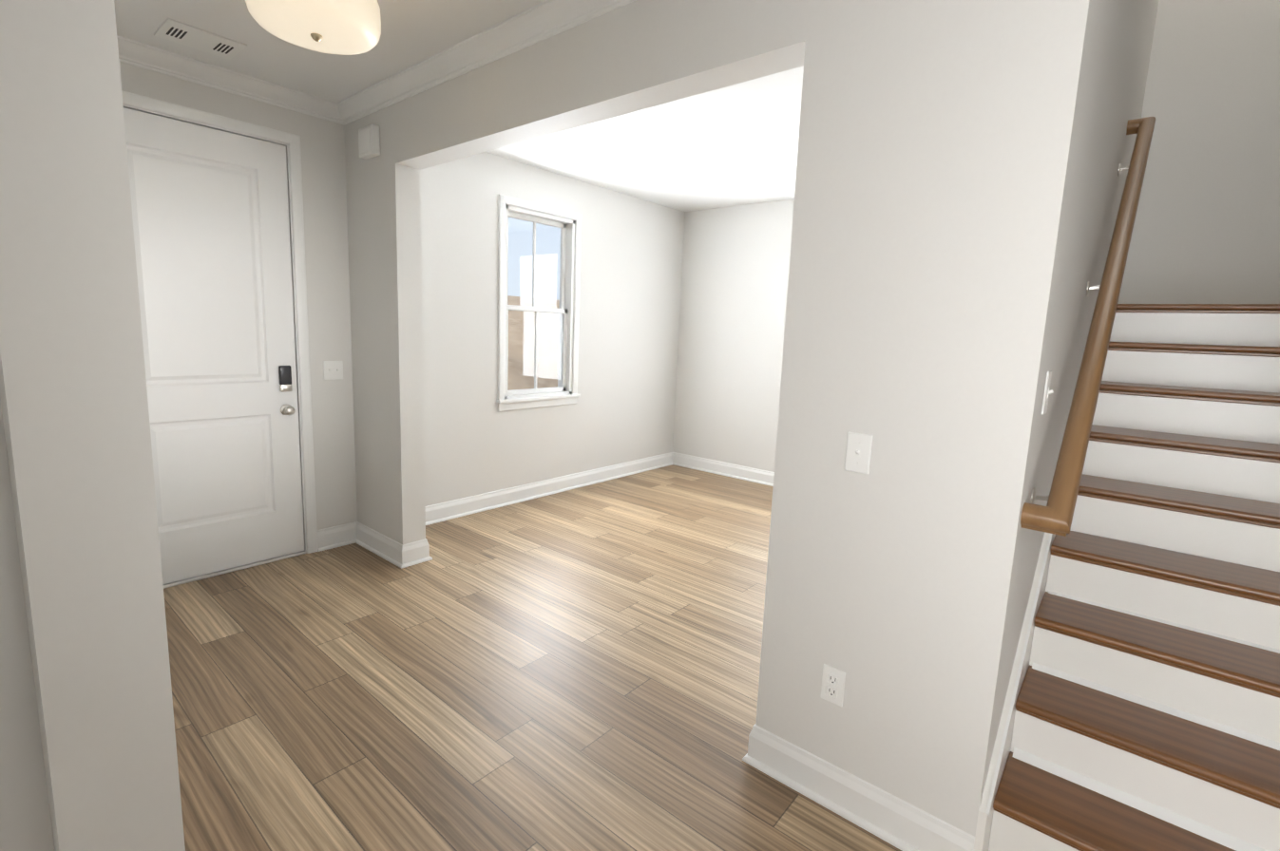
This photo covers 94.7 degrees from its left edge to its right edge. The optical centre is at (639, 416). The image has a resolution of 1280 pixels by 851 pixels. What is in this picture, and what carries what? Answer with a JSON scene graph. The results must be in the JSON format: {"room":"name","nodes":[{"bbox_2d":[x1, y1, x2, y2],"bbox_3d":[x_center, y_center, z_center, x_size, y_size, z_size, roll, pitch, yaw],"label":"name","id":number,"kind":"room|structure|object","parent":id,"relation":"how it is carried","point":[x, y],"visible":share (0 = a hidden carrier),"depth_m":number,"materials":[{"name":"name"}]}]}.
{"room":"entrance hall","nodes":[
{"label":"entrance hall","id":0,"kind":"room"},
{"bbox_2d":[0,399,54,850],"bbox_3d":[-2.046,0.605,-0.462,0.120,3.740,3.543,9,11,39],"label":"wall","id":1,"kind":"structure","parent":0,"point":[25,820],"depth_m":0.82,"materials":[{"name":"paint"}]},
{"bbox_2d":[0,0,185,850],"bbox_3d":[-1.804,-0.202,1.659,2.845,2.740,0.132,9,11,39],"label":"wall","id":2,"kind":"structure","parent":0,"point":[73,398],"depth_m":0.76,"materials":[{"name":"white paint"}]},
{"bbox_2d":[119,61,684,530],"bbox_3d":[-1.285,-0.117,4.665,0.150,3.740,5.357,9,11,39],"label":"wall","id":3,"kind":"structure","parent":0,"point":[620,411],"depth_m":4.51,"materials":[{"name":"paint"}]},
{"bbox_2d":[123,107,304,584],"bbox_3d":[-2.353,-0.310,3.203,0.119,2.425,0.898,9,11,39],"label":"front door","id":4,"kind":"structure","parent":3,"relation":"in","point":[210,217],"depth_m":3.25,"materials":[{"name":"paint"}]},
{"bbox_2d":[121,90,317,589],"bbox_3d":[-2.408,-0.346,3.252,0.169,2.517,1.033,9,11,39],"label":"door frame","id":5,"kind":"structure","parent":3,"relation":"attached to","point":[137,101],"depth_m":3.47,"materials":[{"name":"paint"}]},
{"bbox_2d":[116,35,337,123],"bbox_3d":[-2.278,-1.753,2.977,0.072,0.092,1.380,9,11,39],"label":"crown molding","id":6,"kind":"structure","parent":3,"relation":"attached to","point":[132,52],"depth_m":3.08,"materials":[{"name":"paint"}]},
{"bbox_2d":[323,361,343,380],"bbox_3d":[-1.931,-0.291,3.719,0.019,0.118,0.118,9,11,39],"label":"light switch","id":7,"kind":"object","parent":3,"relation":"attached to","point":[333,370],"visible":1,"depth_m":3.72,"materials":[{"name":"plastic"}]},
{"bbox_2d":[496,194,581,411],"bbox_3d":[-0.871,-0.911,4.975,0.195,1.668,0.895,9,11,39],"label":"window","id":8,"kind":"structure","parent":3,"relation":"in","point":[568,223],"depth_m":5.02,"materials":[{"name":"paint"}]},
{"bbox_2d":[425,452,674,525],"bbox_3d":[-0.721,0.617,5.346,0.028,0.136,3.337,9,11,39],"label":"baseboard","id":9,"kind":"structure","parent":3,"relation":"attached to","point":[468,506],"depth_m":5.14,"materials":[{"name":"paint"}]},
{"bbox_2d":[114,0,803,211],"bbox_3d":[-0.414,-1.527,1.338,10.200,0.080,9.050,9,11,39],"label":"ceiling","id":10,"kind":"structure","parent":0,"point":[736,144],"depth_m":3.37,"materials":[{"name":"paint"}]},
{"bbox_2d":[153,18,247,59],"bbox_3d":[-2.044,-1.752,2.746,0.250,0.008,0.300,9,11,39],"label":"ceiling vent","id":11,"kind":"object","parent":10,"relation":"in","point":[187,35],"visible":1,"depth_m":2.73,"materials":[{"name":"plastic"}]},
{"bbox_2d":[245,0,381,55],"bbox_3d":[-1.117,-1.458,2.026,0.412,0.311,0.412,9,11,39],"label":"ceiling light","id":12,"kind":"object","parent":10,"relation":"attached to","point":[343,27],"visible":1,"depth_m":1.99,"materials":[{"name":"white glass"}]},
{"bbox_2d":[163,464,901,850],"bbox_3d":[1.177,1.296,1.889,7.775,0.060,6.650,9,11,39],"label":"floor","id":13,"kind":"structure","parent":0,"point":[506,678],"depth_m":2.42,"materials":[{"name":"brown wood"}]},
{"bbox_2d":[988,304,1279,850],"bbox_3d":[2.483,0.352,2.599,0.908,1.701,3.420,9,11,39],"label":"stairs","id":14,"kind":"structure","parent":13,"relation":"on","point":[1147,716],"depth_m":1.96,"materials":[{"name":"paint"}]},
{"bbox_2d":[343,0,1097,837],"bbox_3d":[-0.343,-1.611,2.478,3.695,5.400,0.150,9,11,39],"label":"wall","id":15,"kind":"structure","parent":0,"point":[936,150],"depth_m":1.69,"materials":[{"name":"paint"}]},
{"bbox_2d":[358,123,380,159],"bbox_3d":[-1.552,-1.571,3.375,0.170,0.160,0.052,9,11,39],"label":"door chime","id":16,"kind":"object","parent":15,"relation":"attached to","point":[369,142],"visible":1,"depth_m":3.33,"materials":[{"name":"plastic"}]},
{"bbox_2d":[347,521,408,569],"bbox_3d":[-1.671,0.812,3.761,0.633,0.136,0.028,9,11,39],"label":"baseboard","id":17,"kind":"structure","parent":15,"relation":"attached to","point":[396,553],"depth_m":3.75,"materials":[{"name":"paint"}]},
{"bbox_2d":[408,538,432,563],"bbox_3d":[-1.549,0.800,3.877,0.598,0.136,0.051,9,11,39],"label":"baseboard","id":18,"kind":"structure","parent":15,"relation":"attached to","point":[419,550],"depth_m":3.66,"materials":[{"name":"paint"}]},
{"bbox_2d":[333,0,636,125],"bbox_3d":[-0.415,-1.595,2.395,3.693,0.092,0.072,9,11,39],"label":"crown molding","id":19,"kind":"structure","parent":15,"relation":"attached to","point":[544,20],"depth_m":2.65,"materials":[{"name":"paint"}]},
{"bbox_2d":[820,664,845,706],"bbox_3d":[0.604,0.844,1.849,0.072,0.118,0.010,9,11,39],"label":"outlet","id":20,"kind":"object","parent":15,"relation":"attached to","point":[832,686],"visible":1,"depth_m":1.85,"materials":[{"name":"plastic"}]},
{"bbox_2d":[742,724,974,850],"bbox_3d":[0.640,1.183,1.845,0.708,0.136,0.028,9,11,39],"label":"baseboard","id":21,"kind":"structure","parent":15,"relation":"attached to","point":[891,819],"depth_m":1.83,"materials":[{"name":"paint"}]},
{"bbox_2d":[844,432,872,475],"bbox_3d":[0.639,0.108,1.730,0.072,0.118,0.019,9,11,39],"label":"light switch","id":22,"kind":"object","parent":15,"relation":"attached to","point":[858,452],"visible":1,"depth_m":1.73,"materials":[{"name":"plastic"}]},
{"bbox_2d":[672,0,1279,472],"bbox_3d":[2.294,-1.857,4.860,4.645,5.400,0.150,9,11,39],"label":"wall","id":23,"kind":"structure","parent":0,"point":[1207,226],"depth_m":3.83,"materials":[{"name":"paint"}]},
{"bbox_2d":[674,452,774,486],"bbox_3d":[1.715,0.686,5.522,3.545,0.136,0.028,9,11,39],"label":"baseboard","id":24,"kind":"structure","parent":23,"relation":"attached to","point":[750,474],"depth_m":6.20,"materials":[{"name":"paint"}]},
{"bbox_2d":[994,0,1159,741],"bbox_3d":[2.197,-1.552,2.753,0.150,5.400,3.530,9,11,39],"label":"wall","id":25,"kind":"structure","parent":0,"point":[1122,37],"depth_m":1.94,"materials":[{"name":"paint"}]},
{"bbox_2d":[973,533,1055,850],"bbox_3d":[2.096,0.242,2.842,0.024,1.818,3.532,9,11,39],"label":"trim","id":26,"kind":"structure","parent":25,"relation":"attached to","point":[1002,747],"depth_m":1.80,"materials":[{"name":"paint"}]},
{"bbox_2d":[1041,370,1053,415],"bbox_3d":[1.106,-0.064,1.592,0.019,0.118,0.072,9,11,39],"label":"light switch","id":27,"kind":"object","parent":25,"relation":"attached to","point":[1047,391],"visible":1,"depth_m":1.58,"materials":[{"name":"plastic"}]},
{"bbox_2d":[1020,116,1155,536],"bbox_3d":[1.741,-0.575,2.192,0.104,1.586,2.138,9,11,39],"label":"handrail","id":28,"kind":"object","parent":25,"relation":"attached to","point":[1055,515],"visible":1,"depth_m":1.80,"materials":[{"name":"brown wood"}]},
{"label":"outside","id":29,"kind":"structure","parent":0,"visible":0},
{"bbox_2d":[507,295,559,390],"bbox_3d":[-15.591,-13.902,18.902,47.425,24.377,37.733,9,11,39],"label":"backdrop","id":30,"kind":"structure","parent":29,"point":[544,334],"depth_m":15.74,"materials":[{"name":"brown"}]}
]}

